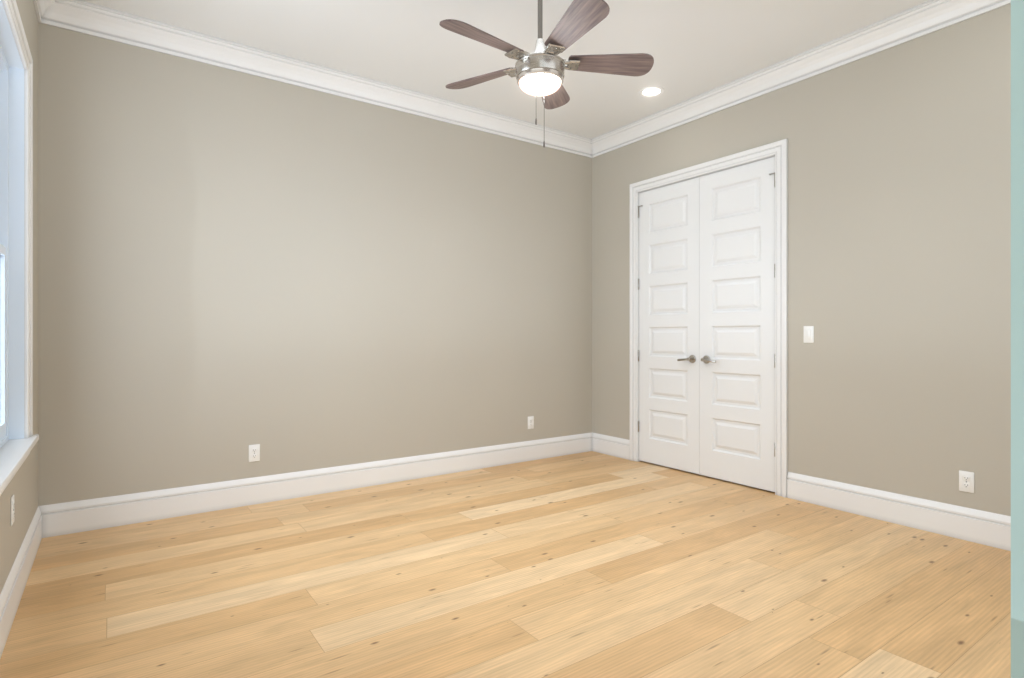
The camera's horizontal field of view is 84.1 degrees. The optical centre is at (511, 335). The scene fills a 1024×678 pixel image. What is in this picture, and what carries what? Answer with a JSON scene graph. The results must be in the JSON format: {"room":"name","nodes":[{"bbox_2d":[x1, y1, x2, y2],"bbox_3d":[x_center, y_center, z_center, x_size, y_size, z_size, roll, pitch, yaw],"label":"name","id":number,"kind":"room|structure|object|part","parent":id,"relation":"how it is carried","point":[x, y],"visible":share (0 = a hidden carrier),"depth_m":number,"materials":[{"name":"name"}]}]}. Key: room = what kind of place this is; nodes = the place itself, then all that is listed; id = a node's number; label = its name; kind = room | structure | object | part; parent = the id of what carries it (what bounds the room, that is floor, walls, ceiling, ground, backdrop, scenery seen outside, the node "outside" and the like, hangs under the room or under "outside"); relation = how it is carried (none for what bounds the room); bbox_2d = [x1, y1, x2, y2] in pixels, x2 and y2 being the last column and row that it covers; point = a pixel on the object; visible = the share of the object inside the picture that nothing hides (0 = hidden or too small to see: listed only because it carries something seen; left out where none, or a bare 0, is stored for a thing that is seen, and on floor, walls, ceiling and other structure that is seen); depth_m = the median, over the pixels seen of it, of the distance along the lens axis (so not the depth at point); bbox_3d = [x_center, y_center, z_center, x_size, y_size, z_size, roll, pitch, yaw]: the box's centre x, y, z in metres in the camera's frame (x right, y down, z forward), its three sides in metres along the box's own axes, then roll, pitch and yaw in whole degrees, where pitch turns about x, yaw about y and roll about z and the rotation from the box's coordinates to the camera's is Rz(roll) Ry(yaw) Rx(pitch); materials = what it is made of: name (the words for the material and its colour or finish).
{"room":"empty bedroom","nodes":[
{"label":"empty bedroom","id":0,"kind":"room"},
{"bbox_2d":[0,0,37,593],"bbox_3d":[-1.349,-0.385,1.154,0.200,3.050,4.880,0,0,-35],"label":"wall","id":1,"kind":"structure","parent":0,"point":[22,486],"depth_m":2.90,"materials":[{"name":"beige paint"}]},
{"bbox_2d":[10,494,14,525],"bbox_3d":[-2.064,0.720,2.350,0.009,0.115,0.070,0,0,-35],"label":"electrical outlet","id":2,"kind":"object","parent":1,"relation":"attached to","point":[12,507],"visible":1,"depth_m":2.33,"materials":[{"name":"white plastic"}]},
{"bbox_2d":[0,0,32,495],"bbox_3d":[-2.064,-0.388,2.240,0.164,1.929,1.204,0,0,-35],"label":"window","id":3,"kind":"structure","parent":1,"relation":"in","point":[16,232],"depth_m":2.68,"materials":[{"name":"white paint"}]},
{"bbox_2d":[0,45,8,447],"bbox_3d":[-2.090,-0.382,2.222,0.090,1.757,1.020,0,0,-35],"label":"window","id":4,"kind":"structure","parent":3,"relation":"attached to","point":[0,339],"depth_m":2.62,"materials":[{"name":"clear glass"}]},
{"bbox_3d":[-2.090,-0.382,2.222,0.090,1.757,1.020,0,0,-35],"label":"window sashes","id":5,"kind":"part","parent":4,"relation":"part of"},
{"bbox_2d":[0,434,38,493],"bbox_3d":[-2.022,0.500,2.269,0.105,0.030,1.254,0,0,-35],"label":"window stool","id":6,"kind":"structure","parent":1,"relation":"attached to","point":[14,453],"depth_m":2.32,"materials":[{"name":"white paint"}]},
{"bbox_2d":[0,505,47,657],"bbox_3d":[-1.294,1.050,1.265,0.017,0.180,4.760,0,0,-35],"label":"baseboard","id":7,"kind":"structure","parent":1,"relation":"attached to","point":[13,589],"depth_m":2.48,"materials":[{"name":"white paint"}]},
{"bbox_2d":[33,0,64,27],"bbox_3d":[-1.259,-1.839,1.291,0.104,0.142,4.760,0,0,-35],"label":"crown molding","id":8,"kind":"structure","parent":1,"relation":"attached to","point":[48,12],"depth_m":3.21,"materials":[{"name":"white paint"}]},
{"bbox_2d":[38,23,591,505],"bbox_3d":[-0.850,-0.385,4.565,4.947,3.050,0.120,0,0,-35],"label":"wall","id":9,"kind":"structure","parent":0,"point":[234,265],"depth_m":3.94,"materials":[{"name":"beige paint"}]},
{"bbox_2d":[249,444,259,461],"bbox_3d":[-1.747,0.795,3.853,0.070,0.115,0.009,0,0,-35],"label":"electrical outlet","id":10,"kind":"object","parent":9,"relation":"attached to","point":[254,453],"visible":1,"depth_m":3.85,"materials":[{"name":"white plastic"}]},
{"bbox_2d":[48,432,591,536],"bbox_3d":[-0.921,1.050,4.431,4.217,0.180,0.017,0,0,-35],"label":"baseboard","id":11,"kind":"structure","parent":9,"relation":"attached to","point":[112,511],"depth_m":3.95,"materials":[{"name":"white paint"}]},
{"bbox_2d":[61,0,592,156],"bbox_3d":[-0.903,-1.839,4.390,4.020,0.142,0.104,0,0,-35],"label":"crown molding","id":12,"kind":"structure","parent":9,"relation":"attached to","point":[81,16],"depth_m":3.96,"materials":[{"name":"white paint"}]},
{"bbox_2d":[528,416,533,428],"bbox_3d":[0.173,0.795,5.207,0.070,0.115,0.009,0,0,-35],"label":"electrical outlet","id":13,"kind":"object","parent":9,"relation":"attached to","point":[530,422],"visible":1,"depth_m":5.21,"materials":[{"name":"white plastic"}]},
{"bbox_2d":[0,451,1010,677],"bbox_3d":[0.983,1.190,1.966,4.947,0.100,6.480,0,0,-35],"label":"floor","id":14,"kind":"structure","parent":0,"point":[591,564],"depth_m":2.56,"materials":[{"name":"brown wood"}]},
{"bbox_2d":[82,0,928,138],"bbox_3d":[0.983,-1.960,1.966,4.947,0.100,6.480,0,0,-35],"label":"ceiling","id":15,"kind":"structure","parent":0,"point":[693,48],"depth_m":3.64,"materials":[{"name":"white paint"}]},
{"bbox_2d":[439,0,653,147],"bbox_3d":[0.121,-1.410,2.824,1.084,1.000,1.107,0,0,-35],"label":"ceiling fan","id":16,"kind":"object","parent":15,"relation":"hanging from","point":[539,72],"visible":1,"depth_m":2.77,"materials":[{"name":"brown wood"}]},
{"bbox_3d":[-0.133,-1.377,2.623,0.437,0.006,0.158,0,15,-40],"label":"blade","id":17,"kind":"part","parent":16,"relation":"part of","materials":[{"name":"brown wood"}]},
{"bbox_3d":[-0.163,-1.377,3.043,0.437,0.006,0.158,0,15,32],"label":"blade","id":18,"kind":"part","parent":16,"relation":"part of","materials":[{"name":"brown wood"}]},
{"bbox_3d":[0.141,-1.700,2.853,0.144,0.420,0.144,0,0,-35],"label":"rod","id":19,"kind":"part","parent":16,"relation":"part of","materials":[{"name":"silver metal"}]},
{"bbox_3d":[0.141,-1.246,2.853,0.216,0.056,0.216,0,0,-35],"label":"lamp shade","id":20,"kind":"part","parent":16,"relation":"part of","materials":[{"name":"white glass"}]},
{"bbox_3d":[0.141,-1.378,2.853,0.250,0.214,0.250,0,0,-35],"label":"motor","id":21,"kind":"part","parent":16,"relation":"part of","materials":[{"name":"silver metal"}]},
{"label":"blade","id":22,"kind":"part","parent":16,"relation":"part of","materials":[{"name":"brown wood"}]},
{"bbox_3d":[0.276,-1.377,2.521,0.158,0.006,0.437,16,-6,-21],"label":"blade","id":23,"kind":"part","parent":16,"relation":"part of","materials":[{"name":"brown wood"}]},
{"bbox_3d":[0.499,-1.377,2.878,0.437,0.006,0.158,0,-15,-4],"label":"blade","id":24,"kind":"part","parent":16,"relation":"part of","materials":[{"name":"brown wood"}]},
{"bbox_2d":[639,86,663,97],"bbox_3d":[1.090,-1.906,4.440,0.196,0.008,0.196,0,0,-35],"label":"recessed light","id":25,"kind":"object","parent":15,"relation":"in","point":[651,91],"visible":1,"depth_m":4.43,"materials":[{"name":"white paint"}]},
{"bbox_2d":[592,4,1010,515],"bbox_3d":[2.253,-0.385,3.694,0.120,3.050,4.880,0,0,-35],"label":"wall","id":26,"kind":"structure","parent":0,"point":[899,242],"depth_m":3.51,"materials":[{"name":"beige paint"}]},
{"bbox_2d":[592,432,629,459],"bbox_3d":[0.944,1.050,5.430,0.017,0.180,0.494,0,0,-35],"label":"baseboard","id":27,"kind":"structure","parent":26,"relation":"attached to","point":[605,444],"depth_m":5.41,"materials":[{"name":"white paint"}]},
{"bbox_2d":[630,139,787,497],"bbox_3d":[1.563,-0.126,4.651,0.144,2.532,1.484,0,0,-35],"label":"double door","id":28,"kind":"structure","parent":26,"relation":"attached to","point":[638,265],"depth_m":4.52,"materials":[{"name":"white paint"}]},
{"bbox_3d":[1.354,-0.084,4.901,0.035,2.424,0.647,0,0,-35],"label":"closet doors leaf","id":29,"kind":"part","parent":28,"relation":"part of","materials":[{"name":"white wood"}]},
{"bbox_2d":[638,173,774,456],"bbox_3d":[1.503,-0.154,4.609,0.064,2.048,1.312,0,0,-35],"label":"hardware piece","id":30,"kind":"object","parent":28,"relation":"attached to","point":[704,359],"visible":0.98,"depth_m":4.57,"materials":[{"name":"silver metal"}]},
{"bbox_3d":[1.728,-0.084,4.371,0.035,2.424,0.647,0,0,-35],"label":"closet doors leaf","id":31,"kind":"part","parent":28,"relation":"part of","materials":[{"name":"white wood"}]},
{"bbox_2d":[589,0,1010,157],"bbox_3d":[2.126,-1.839,3.678,0.104,0.142,4.760,0,0,-35],"label":"crown molding","id":32,"kind":"structure","parent":26,"relation":"attached to","point":[902,27],"depth_m":3.84,"materials":[{"name":"white paint"}]},
{"bbox_2d":[804,326,813,342],"bbox_3d":[2.032,-0.010,3.893,0.010,0.115,0.070,0,0,-35],"label":"light switch","id":33,"kind":"object","parent":26,"relation":"attached to","point":[808,334],"visible":1,"depth_m":3.89,"materials":[{"name":"white plastic"}]},
{"bbox_2d":[787,472,1010,550],"bbox_3d":[2.740,1.050,2.884,0.017,0.180,2.754,0,0,-35],"label":"baseboard","id":34,"kind":"structure","parent":26,"relation":"attached to","point":[941,518],"depth_m":3.40,"materials":[{"name":"white paint"}]},
{"bbox_2d":[959,470,973,492],"bbox_3d":[2.540,0.815,3.175,0.009,0.115,0.070,0,0,-35],"label":"electrical outlet","id":35,"kind":"object","parent":26,"relation":"attached to","point":[966,481],"visible":1,"depth_m":3.17,"materials":[{"name":"white plastic"}]},
{"bbox_3d":[1.190,-0.090,0.032,0.782,2.460,0.120,0,0,-35],"label":"door frame","id":36,"kind":"structure","parent":0,"visible":0},
{"bbox_2d":[1011,0,1023,677],"bbox_3d":[0.650,-0.084,0.192,0.035,2.424,0.736,0,0,-35],"label":"door leaf","id":37,"kind":"structure","parent":36,"relation":"attached to","point":[1017,338],"depth_m":0.48,"materials":[{"name":"teal paint"}]}
]}

